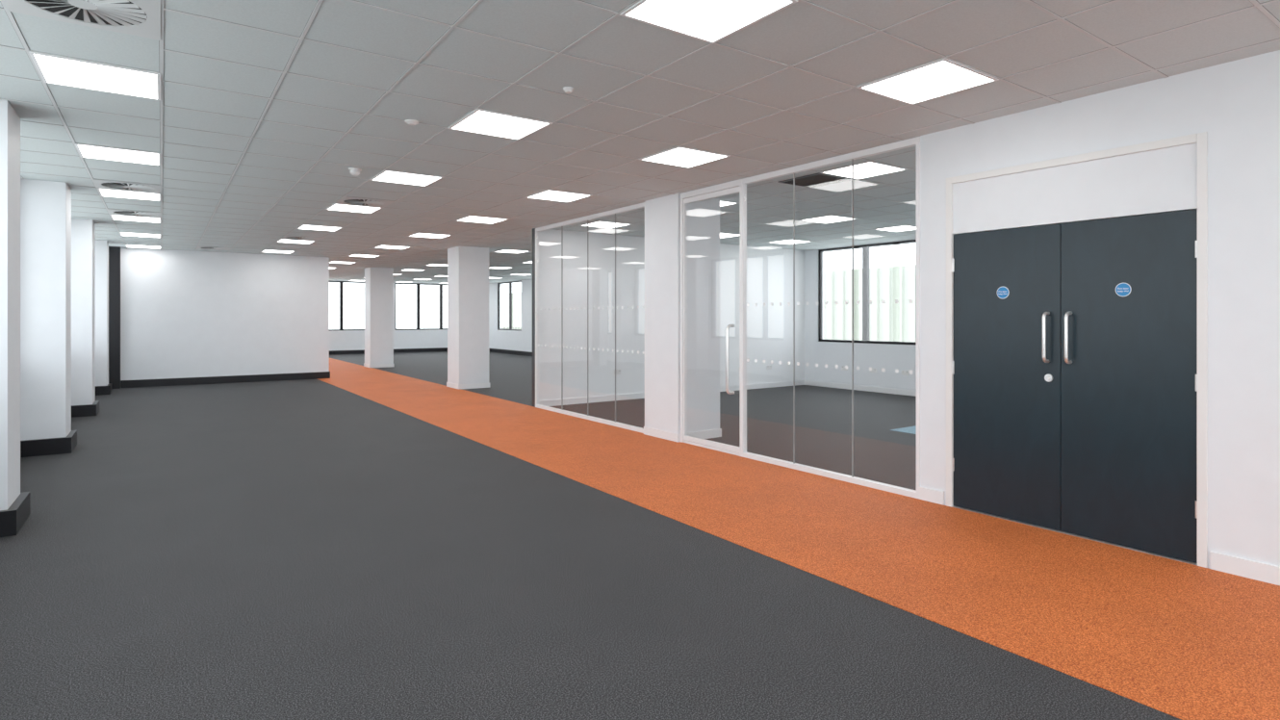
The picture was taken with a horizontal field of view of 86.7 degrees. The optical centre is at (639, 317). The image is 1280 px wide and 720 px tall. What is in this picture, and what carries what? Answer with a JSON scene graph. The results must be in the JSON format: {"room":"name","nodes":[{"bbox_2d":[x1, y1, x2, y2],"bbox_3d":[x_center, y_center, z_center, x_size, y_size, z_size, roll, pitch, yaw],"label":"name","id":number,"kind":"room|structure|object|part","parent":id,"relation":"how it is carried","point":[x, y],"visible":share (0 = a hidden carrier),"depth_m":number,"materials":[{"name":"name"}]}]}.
{"room":"open-plan office","nodes":[
{"label":"open-plan office","id":0,"kind":"room"},
{"bbox_2d":[120,247,329,380],"bbox_3d":[-9.446,-0.025,15.180,4.550,2.980,0.200,0,0,-35],"label":"wall","id":1,"kind":"structure","parent":0,"point":[184,313],"depth_m":15.14,"materials":[{"name":"white paint"}]},
{"bbox_2d":[120,371,330,387],"bbox_3d":[-9.210,1.385,15.344,4.025,0.160,0.245,0,0,-35],"label":"baseboard","id":2,"kind":"structure","parent":1,"relation":"attached to","point":[137,383],"depth_m":15.11,"materials":[{"name":"black paint"}]},
{"bbox_2d":[329,281,447,350],"bbox_3d":[-12.577,-0.025,26.738,13.150,2.980,0.200,0,0,-35],"label":"wall","id":3,"kind":"structure","parent":0,"point":[339,340],"depth_m":28.40,"materials":[{"name":"white paint"}]},
{"bbox_2d":[329,281,364,331],"bbox_3d":[-11.941,-0.472,27.137,2.450,1.975,0.080,0,0,-35],"label":"window","id":4,"kind":"structure","parent":3,"relation":"in","point":[341,282],"depth_m":27.11,"materials":[{"name":"black metal"}]},
{"bbox_2d":[329,347,447,355],"bbox_3d":[-12.514,1.385,26.648,12.750,0.160,0.020,0,0,-35],"label":"baseboard","id":5,"kind":"structure","parent":3,"relation":"attached to","point":[360,351],"depth_m":28.42,"materials":[{"name":"black paint"}]},
{"bbox_2d":[394,282,447,330],"bbox_3d":[-9.039,-0.472,29.182,2.950,1.975,0.080,0,0,-35],"label":"window","id":6,"kind":"structure","parent":3,"relation":"in","point":[417,284],"depth_m":28.85,"materials":[{"name":"black metal"}]},
{"bbox_2d":[0,351,1181,719],"bbox_3d":[-3.013,1.515,13.170,13.150,0.100,33.400,0,0,-35],"label":"floor","id":7,"kind":"structure","parent":0,"point":[301,549],"depth_m":3.71,"materials":[{"name":"grey carpet"}]},
{"bbox_2d":[0,99,29,537],"bbox_3d":[-4.554,0.000,4.681,0.450,2.930,0.590,0,0,-35],"label":"pier","id":8,"kind":"object","parent":7,"relation":"on","point":[14,505],"visible":1,"depth_m":4.65,"materials":[{"name":"white paint"}]},
{"bbox_3d":[-4.554,1.380,4.681,0.450,0.170,0.590,0,0,-35],"label":"baseboard","id":9,"kind":"part","parent":8,"relation":"part of","materials":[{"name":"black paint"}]},
{"bbox_2d":[20,178,76,457],"bbox_3d":[-6.513,0.000,7.460,0.450,2.930,0.590,0,0,-35],"label":"pier","id":10,"kind":"object","parent":7,"relation":"on","point":[45,206],"visible":0.86,"depth_m":7.26,"materials":[{"name":"white paint"}]},
{"bbox_3d":[-6.513,1.380,7.460,0.450,0.170,0.590,0,0,-35],"label":"baseboard","id":11,"kind":"part","parent":10,"relation":"part of","materials":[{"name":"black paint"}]},
{"bbox_2d":[71,218,99,417],"bbox_3d":[-8.472,0.000,10.239,0.450,2.930,0.590,0,0,-35],"label":"pier","id":12,"kind":"object","parent":7,"relation":"on","point":[84,403],"visible":0.73,"depth_m":10.08,"materials":[{"name":"white paint"}]},
{"bbox_3d":[-8.472,1.380,10.239,0.450,0.170,0.590,0,0,-35],"label":"baseboard","id":13,"kind":"part","parent":12,"relation":"part of","materials":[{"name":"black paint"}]},
{"bbox_2d":[95,240,112,395],"bbox_3d":[-10.431,0.000,13.018,0.450,2.930,0.590,0,0,-35],"label":"pier","id":14,"kind":"object","parent":7,"relation":"on","point":[102,385],"visible":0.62,"depth_m":12.87,"materials":[{"name":"white paint"}]},
{"bbox_3d":[-10.431,1.380,13.018,0.450,0.170,0.590,0,0,-35],"label":"baseboard","id":15,"kind":"part","parent":14,"relation":"part of","materials":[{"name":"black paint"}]},
{"bbox_2d":[108,246,120,388],"bbox_3d":[-10.852,0.000,14.006,0.200,2.930,0.100,0,0,-35],"label":"post","id":16,"kind":"object","parent":7,"relation":"on","point":[114,251],"visible":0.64,"depth_m":13.97,"materials":[{"name":"black paint"}]},
{"bbox_2d":[363,267,394,367],"bbox_3d":[-7.770,0.000,20.204,0.690,2.930,0.690,0,0,-35],"label":"column","id":17,"kind":"structure","parent":7,"relation":"on","point":[378,281],"depth_m":19.94,"materials":[{"name":"white paint"}]},
{"bbox_3d":[-7.770,1.415,20.204,0.690,0.100,0.690,0,0,-35],"label":"baseboard","id":18,"kind":"part","parent":17,"relation":"part of","materials":[{"name":"white paint"}]},
{"bbox_2d":[446,246,489,388],"bbox_3d":[-3.621,0.000,14.319,0.690,2.930,0.690,0,0,-35],"label":"column","id":19,"kind":"structure","parent":7,"relation":"on","point":[468,267],"depth_m":14.05,"materials":[{"name":"white paint"}]},
{"bbox_3d":[-3.621,1.415,14.319,0.690,0.100,0.690,0,0,-35],"label":"baseboard","id":20,"kind":"part","parent":19,"relation":"part of","materials":[{"name":"white paint"}]},
{"bbox_2d":[535,202,645,433],"bbox_3d":[-0.795,0.003,9.833,0.060,2.924,3.110,0,0,-35],"label":"glass wall","id":21,"kind":"structure","parent":7,"relation":"on","point":[639,205],"depth_m":10.08,"materials":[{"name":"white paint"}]},
{"bbox_2d":[532,228,535,407],"bbox_3d":[-1.744,0.000,11.140,0.015,2.930,0.110,0,0,-35],"label":"post","id":22,"kind":"object","parent":21,"relation":"attached to","point":[533,229],"visible":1,"depth_m":11.13,"materials":[{"name":"metal"}]},
{"bbox_2d":[643,192,721,441],"bbox_3d":[0.527,0.000,8.434,0.690,2.930,0.690,0,0,-35],"label":"column","id":23,"kind":"structure","parent":7,"relation":"on","point":[662,214],"depth_m":8.19,"materials":[{"name":"white paint"}]},
{"bbox_3d":[0.527,1.415,8.434,0.690,0.100,0.690,0,0,-35],"label":"baseboard","id":24,"kind":"part","parent":23,"relation":"part of","materials":[{"name":"white paint"}]},
{"bbox_2d":[317,358,1279,719],"bbox_3d":[-3.914,1.463,12.522,1.950,0.004,32.980,0,0,-35],"label":"carpet strip","id":25,"kind":"object","parent":7,"relation":"on","point":[1181,640],"visible":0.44,"depth_m":4.08,"materials":[{"name":"orange carpet"}]},
{"bbox_2d":[742,136,920,498],"bbox_3d":[1.683,0.003,6.316,0.060,2.924,2.045,0,0,-35],"label":"glass wall","id":26,"kind":"structure","parent":7,"relation":"on","point":[914,141],"depth_m":6.20,"materials":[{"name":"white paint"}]},
{"bbox_2d":[680,179,742,456],"bbox_3d":[0.768,0.003,7.552,0.143,2.924,1.030,0,0,-35],"label":"door","id":27,"kind":"structure","parent":26,"relation":"in","point":[732,187],"depth_m":7.88,"materials":[{"name":"white paint"}]},
{"bbox_3d":[0.959,0.445,7.246,0.103,0.756,0.036,0,0,-35],"label":"handle","id":28,"kind":"part","parent":27,"relation":"part of","materials":[{"name":"metal"}]},
{"bbox_2d":[890,425,916,434],"bbox_3d":[4.251,1.463,8.288,1.000,0.004,2.050,0,0,-35],"label":"carpet patch","id":29,"kind":"object","parent":7,"relation":"on","point":[910,429],"visible":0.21,"depth_m":8.84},
{"bbox_2d":[952,506,1197,564],"bbox_3d":[2.874,1.462,4.640,0.055,0.006,1.517,0,0,-35],"label":"threshold","id":30,"kind":"object","parent":7,"relation":"on","point":[1061,531],"visible":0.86,"depth_m":4.50,"materials":[{"name":"metal"}]},
{"bbox_2d":[0,0,1279,283],"bbox_3d":[-3.013,-1.515,13.170,13.150,0.100,33.400,0,0,-35],"label":"ceiling","id":31,"kind":"structure","parent":0,"point":[800,32],"depth_m":4.58,"materials":[{"name":"tile"}]},
{"bbox_2d":[2,0,160,40],"bbox_3d":[-2.590,-1.458,3.154,0.592,0.011,0.592,0,0,-35],"label":"ceiling vent","id":32,"kind":"object","parent":31,"relation":"in","point":[136,17],"visible":1,"depth_m":3.24,"materials":[{"name":"metal"}]},
{"bbox_2d":[28,51,160,100],"bbox_3d":[-3.281,-1.460,4.135,0.592,0.010,0.592,0,0,-35],"label":"recessed light","id":33,"kind":"object","parent":31,"relation":"in","point":[53,69],"visible":1,"depth_m":4.10,"materials":[{"name":"white paint"}]},
{"bbox_2d":[75,143,161,165],"bbox_3d":[-4.664,-1.460,6.096,0.592,0.010,0.592,0,0,-35],"label":"recessed light","id":34,"kind":"object","parent":31,"relation":"in","point":[89,151],"visible":1,"depth_m":6.06,"materials":[{"name":"white paint"}]},
{"bbox_2d":[92,179,161,193],"bbox_3d":[-5.701,-1.458,7.567,0.592,0.011,0.592,0,0,-35],"label":"ceiling vent","id":35,"kind":"object","parent":31,"relation":"in","point":[100,184],"visible":1,"depth_m":7.57,"materials":[{"name":"metal"}]},
{"bbox_2d":[97,188,161,201],"bbox_3d":[-6.047,-1.460,8.058,0.592,0.010,0.592,0,0,-35],"label":"recessed light","id":36,"kind":"object","parent":31,"relation":"in","point":[103,192],"visible":1,"depth_m":8.06,"materials":[{"name":"white paint"}]},
{"bbox_2d":[107,208,161,218],"bbox_3d":[-7.084,-1.458,9.529,0.592,0.011,0.592,0,0,-35],"label":"ceiling vent","id":37,"kind":"object","parent":31,"relation":"in","point":[112,212],"visible":1,"depth_m":9.54,"materials":[{"name":"metal"}]},
{"bbox_2d":[110,214,161,223],"bbox_3d":[-7.430,-1.460,10.020,0.592,0.010,0.592,0,0,-35],"label":"recessed light","id":38,"kind":"object","parent":31,"relation":"in","point":[114,217],"visible":1,"depth_m":10.03,"materials":[{"name":"white paint"}]},
{"bbox_2d":[119,231,161,237],"bbox_3d":[-8.812,-1.460,11.981,0.592,0.010,0.592,0,0,-35],"label":"recessed light","id":39,"kind":"object","parent":31,"relation":"in","point":[120,233],"visible":1,"depth_m":12.02,"materials":[{"name":"white paint"}]},
{"bbox_2d":[125,244,161,249],"bbox_3d":[-10.195,-1.460,13.943,0.592,0.010,0.592,0,0,-35],"label":"recessed light","id":40,"kind":"object","parent":31,"relation":"in","point":[127,245],"visible":1,"depth_m":13.98,"materials":[{"name":"white paint"}]},
{"bbox_2d":[197,246,230,250],"bbox_3d":[-8.961,-1.458,14.274,0.592,0.011,0.592,0,0,-35],"label":"ceiling vent","id":41,"kind":"object","parent":31,"relation":"in","point":[198,247],"visible":1,"depth_m":14.33,"materials":[{"name":"metal"}]},
{"bbox_2d":[261,249,294,253],"bbox_3d":[-7.980,-1.460,14.966,0.592,0.010,0.592,0,0,-35],"label":"recessed light","id":42,"kind":"object","parent":31,"relation":"in","point":[265,250],"visible":1,"depth_m":15.01,"materials":[{"name":"white paint"}]},
{"bbox_2d":[276,238,314,244],"bbox_3d":[-6.597,-1.460,13.004,0.592,0.010,0.592,0,0,-35],"label":"recessed light","id":43,"kind":"object","parent":31,"relation":"in","point":[280,240],"visible":1,"depth_m":12.93,"materials":[{"name":"white paint"}]},
{"bbox_2d":[279,239,312,243],"bbox_3d":[-6.597,-1.461,13.004,0.556,0.006,0.556,0,0,-35],"label":"diffuser","id":44,"kind":"object","parent":43,"relation":"attached to","point":[280,241],"depth_m":13.01,"materials":[{"name":"white plastic"}]},
{"bbox_2d":[281,235,321,241],"bbox_3d":[-6.252,-1.458,12.514,0.592,0.011,0.592,0,0,-35],"label":"ceiling vent","id":45,"kind":"object","parent":31,"relation":"in","point":[285,237],"visible":1,"depth_m":12.46,"materials":[{"name":"metal"}]},
{"bbox_2d":[296,224,342,230],"bbox_3d":[-5.215,-1.460,11.043,0.592,0.010,0.592,0,0,-35],"label":"recessed light","id":46,"kind":"object","parent":31,"relation":"in","point":[303,226],"visible":1,"depth_m":10.99,"materials":[{"name":"white paint"}]},
{"bbox_2d":[329,260,356,263],"bbox_3d":[-7.892,-1.460,17.965,0.592,0.010,0.592,0,0,-35],"label":"recessed light","id":47,"kind":"object","parent":31,"relation":"in","point":[332,261],"visible":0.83,"depth_m":17.88,"materials":[{"name":"white paint"}]},
{"bbox_2d":[330,261,352,263],"bbox_3d":[-7.892,-1.461,17.965,0.556,0.006,0.556,0,0,-35],"label":"diffuser","id":48,"kind":"object","parent":47,"relation":"attached to","point":[330,262],"depth_m":17.88,"materials":[{"name":"white plastic"}]},
{"bbox_2d":[325,203,382,213],"bbox_3d":[-3.832,-1.460,9.081,0.592,0.010,0.592,0,0,-35],"label":"recessed light","id":49,"kind":"object","parent":31,"relation":"in","point":[335,207],"visible":1,"depth_m":9.06,"materials":[{"name":"white paint"}]},
{"bbox_2d":[348,167,361,176],"bbox_3d":[-2.795,-1.429,6.655,0.124,0.064,0.124,0,0,-35],"label":"smoke detector","id":50,"kind":"object","parent":31,"relation":"attached to","point":[355,171],"visible":1,"depth_m":6.62,"materials":[{"name":"white plastic"}]},
{"bbox_2d":[349,254,380,257],"bbox_3d":[-6.509,-1.460,16.003,0.592,0.010,0.592,0,0,-35],"label":"recessed light","id":51,"kind":"object","parent":31,"relation":"in","point":[354,255],"visible":1,"depth_m":15.94,"materials":[{"name":"white paint"}]},
{"bbox_2d":[350,254,377,256],"bbox_3d":[-6.509,-1.461,16.003,0.556,0.006,0.556,0,0,-35],"label":"diffuser","id":52,"kind":"object","parent":51,"relation":"attached to","point":[355,255],"depth_m":15.93,"materials":[{"name":"white plastic"}]},
{"bbox_2d":[335,196,394,207],"bbox_3d":[-3.486,-1.458,8.591,0.592,0.011,0.592,0,0,-35],"label":"ceiling vent","id":53,"kind":"object","parent":31,"relation":"in","point":[345,200],"visible":1,"depth_m":8.58,"materials":[{"name":"metal"}]},
{"bbox_2d":[375,244,410,249],"bbox_3d":[-5.126,-1.460,14.041,0.592,0.010,0.592,0,0,-35],"label":"recessed light","id":54,"kind":"object","parent":31,"relation":"in","point":[381,245],"visible":1,"depth_m":13.98,"materials":[{"name":"white paint"}]},
{"bbox_2d":[377,245,408,249],"bbox_3d":[-5.126,-1.461,14.041,0.556,0.006,0.556,0,0,-35],"label":"diffuser","id":55,"kind":"object","parent":54,"relation":"attached to","point":[379,246],"depth_m":13.98,"materials":[{"name":"white plastic"}]},
{"bbox_2d":[370,169,443,186],"bbox_3d":[-2.449,-1.460,7.119,0.592,0.010,0.592,0,0,-35],"label":"recessed light","id":56,"kind":"object","parent":31,"relation":"in","point":[391,176],"visible":1,"depth_m":7.11,"materials":[{"name":"white paint"}]},
{"bbox_2d":[405,119,418,125],"bbox_3d":[-1.696,-1.448,5.044,0.100,0.025,0.100,0,0,-35],"label":"smoke detector","id":57,"kind":"object","parent":31,"relation":"attached to","point":[408,121],"visible":1,"depth_m":5.02,"materials":[{"name":"white plastic"}]},
{"bbox_2d":[401,269,425,271],"bbox_3d":[-6.967,-1.460,20.819,0.592,0.010,0.592,0,0,-35],"label":"recessed light","id":58,"kind":"object","parent":31,"relation":"in","point":[401,269],"visible":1,"depth_m":20.76,"materials":[{"name":"white paint"}]},
{"bbox_2d":[408,232,451,238],"bbox_3d":[-3.743,-1.460,12.080,0.592,0.010,0.592,0,0,-35],"label":"recessed light","id":59,"kind":"object","parent":31,"relation":"in","point":[422,235],"visible":1,"depth_m":12.02,"materials":[{"name":"white paint"}]},
{"bbox_2d":[425,263,447,266],"bbox_3d":[-5.584,-1.460,18.857,0.592,0.010,0.592,0,0,-35],"label":"recessed light","id":60,"kind":"object","parent":31,"relation":"in","point":[430,264],"visible":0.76,"depth_m":18.86,"materials":[{"name":"white paint"}]},
{"bbox_2d":[456,215,508,224],"bbox_3d":[-2.361,-1.460,10.118,0.592,0.010,0.592,0,0,-35],"label":"recessed light","id":61,"kind":"object","parent":31,"relation":"in","point":[471,218],"visible":1,"depth_m":10.13,"materials":[{"name":"white paint"}]},
{"bbox_2d":[459,216,504,223],"bbox_3d":[-2.361,-1.461,10.118,0.556,0.006,0.556,0,0,-35],"label":"diffuser","id":62,"kind":"object","parent":61,"relation":"attached to","point":[482,219],"depth_m":10.13,"materials":[{"name":"white plastic"}]},
{"bbox_2d":[448,108,552,140],"bbox_3d":[-1.066,-1.460,5.158,0.592,0.010,0.592,0,0,-35],"label":"recessed light","id":63,"kind":"object","parent":31,"relation":"in","point":[478,121],"visible":1,"depth_m":5.13,"materials":[{"name":"white paint"}]},
{"bbox_2d":[488,266,511,268],"bbox_3d":[-4.113,-1.460,19.894,0.592,0.010,0.592,0,0,-35],"label":"recessed light","id":64,"kind":"object","parent":31,"relation":"in","point":[492,267],"visible":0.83,"depth_m":19.96,"materials":[{"name":"white paint"}]},
{"bbox_2d":[493,249,527,253],"bbox_3d":[-2.819,-1.460,14.934,0.592,0.010,0.592,0,0,-35],"label":"recessed light","id":65,"kind":"object","parent":31,"relation":"in","point":[503,250],"visible":1,"depth_m":15.01,"materials":[{"name":"white paint"}]},
{"bbox_2d":[495,250,525,253],"bbox_3d":[-2.819,-1.461,14.934,0.556,0.006,0.556,0,0,-35],"label":"diffuser","id":66,"kind":"object","parent":65,"relation":"attached to","point":[509,251],"depth_m":15.01,"materials":[{"name":"white plastic"}]},
{"bbox_2d":[526,189,591,202],"bbox_3d":[-0.978,-1.460,8.156,0.592,0.010,0.592,0,0,-35],"label":"recessed light","id":67,"kind":"object","parent":31,"relation":"in","point":[549,194],"visible":1,"depth_m":8.12,"materials":[{"name":"white paint"}]},
{"bbox_2d":[563,86,573,93],"bbox_3d":[-0.457,-1.448,4.327,0.070,0.025,0.070,0,0,-35],"label":"smoke detector","id":68,"kind":"object","parent":31,"relation":"attached to","point":[568,89],"visible":1,"depth_m":4.31,"materials":[{"name":"white plastic"}]},
{"bbox_2d":[580,221,630,228],"bbox_3d":[-0.544,-1.460,10.665,0.592,0.010,0.592,0,0,-35],"label":"recessed light","id":69,"kind":"object","parent":31,"relation":"in","point":[603,224],"visible":0.93,"depth_m":10.65,"materials":[{"name":"white paint"}]},
{"bbox_2d":[0,0,1279,283],"bbox_3d":[-3.013,-1.463,13.170,12.750,0.004,33.000,0,0,-35],"label":"ceiling grid","id":70,"kind":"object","parent":31,"relation":"attached to","point":[1255,3],"depth_m":4.92,"materials":[{"name":"metal"}]},
{"bbox_2d":[640,146,730,168],"bbox_3d":[0.405,-1.460,6.195,0.592,0.010,0.592,0,0,-35],"label":"recessed light","id":71,"kind":"object","parent":31,"relation":"in","point":[679,156],"visible":1,"depth_m":6.17,"materials":[{"name":"white paint"}]},
{"bbox_2d":[619,0,797,44],"bbox_3d":[0.316,-1.460,3.196,0.592,0.010,0.592,0,0,-35],"label":"recessed light","id":72,"kind":"object","parent":31,"relation":"in","point":[711,21],"visible":1,"depth_m":3.26,"materials":[{"name":"white paint"}]},
{"bbox_2d":[719,200,737,206],"bbox_3d":[0.839,-1.460,8.703,0.592,0.010,0.592,0,0,-35],"label":"recessed light","id":73,"kind":"object","parent":31,"relation":"in","point":[722,203],"visible":0.31,"depth_m":8.67,"materials":[{"name":"white paint"}]},
{"bbox_2d":[719,201,733,205],"bbox_3d":[0.839,-1.461,8.703,0.556,0.006,0.556,0,0,-35],"label":"diffuser","id":74,"kind":"object","parent":73,"relation":"attached to","point":[722,203],"depth_m":8.67,"materials":[{"name":"white plastic"}]},
{"bbox_2d":[719,232,739,238],"bbox_3d":[1.418,-1.460,12.047,0.592,0.010,0.592,0,0,-35],"label":"recessed light","id":75,"kind":"object","parent":31,"relation":"in","point":[722,235],"visible":0.31,"depth_m":12.02,"materials":[{"name":"white paint"}]},
{"bbox_2d":[768,239,809,244],"bbox_3d":[2.889,-1.460,13.085,0.592,0.010,0.592,0,0,-35],"label":"recessed light","id":76,"kind":"object","parent":31,"relation":"in","point":[785,242],"visible":1,"depth_m":13.10,"materials":[{"name":"white paint"}]},
{"bbox_2d":[778,172,854,188],"bbox_3d":[1.876,-1.459,7.232,0.560,0.012,0.560,0,0,-35],"label":"ceiling vent","id":77,"kind":"object","parent":31,"relation":"in","point":[815,180],"visible":0.93,"depth_m":7.21,"materials":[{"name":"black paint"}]},
{"bbox_2d":[799,215,857,223],"bbox_3d":[2.801,-1.460,10.086,0.592,0.010,0.592,0,0,-35],"label":"recessed light","id":78,"kind":"object","parent":31,"relation":"in","point":[828,218],"visible":1,"depth_m":10.11,"materials":[{"name":"white paint"}]},
{"bbox_2d":[820,160,907,179],"bbox_3d":[2.222,-1.460,6.741,0.592,0.010,0.592,0,0,-35],"label":"recessed light","id":79,"kind":"object","parent":31,"relation":"in","point":[870,168],"visible":1,"depth_m":6.74,"materials":[{"name":"white paint"}]},
{"bbox_2d":[874,225,916,231],"bbox_3d":[4.272,-1.460,11.123,0.592,0.010,0.592,0,0,-35],"label":"recessed light","id":80,"kind":"object","parent":31,"relation":"in","point":[902,227],"visible":0.79,"depth_m":11.11,"materials":[{"name":"white paint"}]},
{"bbox_2d":[856,57,998,104],"bbox_3d":[1.788,-1.460,4.233,0.592,0.010,0.592,0,0,-35],"label":"recessed light","id":81,"kind":"object","parent":31,"relation":"in","point":[942,77],"visible":1,"depth_m":4.20,"materials":[{"name":"white paint"}]},
{"bbox_2d":[538,229,804,400],"bbox_3d":[0.918,-0.025,13.017,6.500,2.980,0.100,0,0,-35],"label":"wall","id":82,"kind":"structure","parent":0,"point":[769,270],"depth_m":12.10,"materials":[{"name":"white paint"}]},
{"bbox_2d":[614,369,620,374],"bbox_3d":[-0.398,0.965,12.019,0.146,0.086,0.014,0,0,-35],"label":"wall socket","id":83,"kind":"object","parent":82,"relation":"attached to","point":[618,371],"visible":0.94,"depth_m":12.02,"materials":[{"name":"white plastic"}]},
{"bbox_2d":[538,380,916,406],"bbox_3d":[2.952,1.415,10.174,6.450,0.100,6.890,0,0,-35],"label":"baseboard","id":84,"kind":"structure","parent":82,"relation":"attached to","point":[551,402],"depth_m":13.14,"materials":[{"name":"white paint"}]},
{"bbox_2d":[488,238,916,390],"bbox_3d":[0.263,-0.025,19.761,0.200,2.980,26.000,0,0,-35],"label":"wall","id":85,"kind":"structure","parent":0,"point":[879,356],"depth_m":14.49,"materials":[{"name":"white paint"}]},
{"bbox_2d":[497,280,521,331],"bbox_3d":[-5.258,-0.472,27.523,0.080,1.975,2.350,0,0,-35],"label":"window","id":86,"kind":"structure","parent":85,"relation":"attached to","point":[510,282],"depth_m":27.49,"materials":[{"name":"black metal"}]},
{"bbox_2d":[488,348,532,356],"bbox_3d":[-1.890,1.385,22.624,0.020,0.160,18.840,0,0,-35],"label":"baseboard","id":87,"kind":"structure","parent":85,"relation":"attached to","point":[518,352],"depth_m":27.25,"materials":[{"name":"black paint"}]},
{"bbox_2d":[818,239,916,345],"bbox_3d":[4.537,-0.472,13.628,0.080,1.975,2.350,0,0,-35],"label":"window","id":88,"kind":"structure","parent":85,"relation":"attached to","point":[865,247],"depth_m":13.60,"materials":[{"name":"black paint"}]},
{"bbox_2d":[901,370,908,375],"bbox_3d":[5.015,1.045,12.834,0.014,0.086,0.146,0,0,-35],"label":"wall socket","id":89,"kind":"object","parent":85,"relation":"attached to","point":[904,372],"visible":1,"depth_m":12.83,"materials":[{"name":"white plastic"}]},
{"bbox_2d":[920,50,1279,568],"bbox_3d":[4.391,-0.025,2.588,0.160,2.980,7.170,0,0,-35],"label":"wall","id":90,"kind":"structure","parent":0,"point":[1237,102],"depth_m":3.93,"materials":[{"name":"white paint"}]},
{"bbox_2d":[951,223,1061,530],"bbox_3d":[2.628,0.406,4.930,0.122,2.093,0.772,0,0,-35],"label":"door","id":91,"kind":"structure","parent":90,"relation":"in","point":[1007,363],"depth_m":4.90,"materials":[{"name":"paint"}]},
{"bbox_3d":[2.788,0.135,4.663,0.076,0.353,0.023,0,0,-35],"label":"handle","id":92,"kind":"part","parent":91,"relation":"part of","materials":[{"name":"metal"}]},
{"bbox_2d":[952,142,1197,563],"bbox_3d":[2.848,0.209,4.619,0.122,2.487,1.521,0,0,-35],"label":"door","id":93,"kind":"structure","parent":90,"relation":"in","point":[1129,284],"depth_m":4.32,"materials":[{"name":"paint"}]},
{"bbox_3d":[2.869,0.135,4.549,0.076,0.353,0.023,0,0,-35],"label":"handle","id":94,"kind":"part","parent":93,"relation":"part of","materials":[{"name":"metal"}]},
{"bbox_2d":[946,131,1207,567],"bbox_3d":[2.861,0.190,4.632,0.045,2.550,1.615,0,0,-35],"label":"door frame","id":95,"kind":"structure","parent":90,"relation":"attached to","point":[1201,139],"depth_m":4.04,"materials":[{"name":"white paint"}]},
{"bbox_2d":[919,486,1279,585],"bbox_3d":[4.319,1.413,2.537,0.016,0.105,7.170,0,0,-35],"label":"baseboard","id":96,"kind":"structure","parent":90,"relation":"attached to","point":[1230,564],"depth_m":3.85,"materials":[{"name":"white paint"}]},
{"label":"outside","id":97,"kind":"structure","parent":0,"visible":0},
{"bbox_2d":[501,264,915,341],"bbox_3d":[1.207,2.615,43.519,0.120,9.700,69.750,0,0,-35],"label":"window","id":98,"kind":"structure","parent":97,"point":[889,320],"depth_m":30.63,"materials":[{"name":"glass"}]}
]}

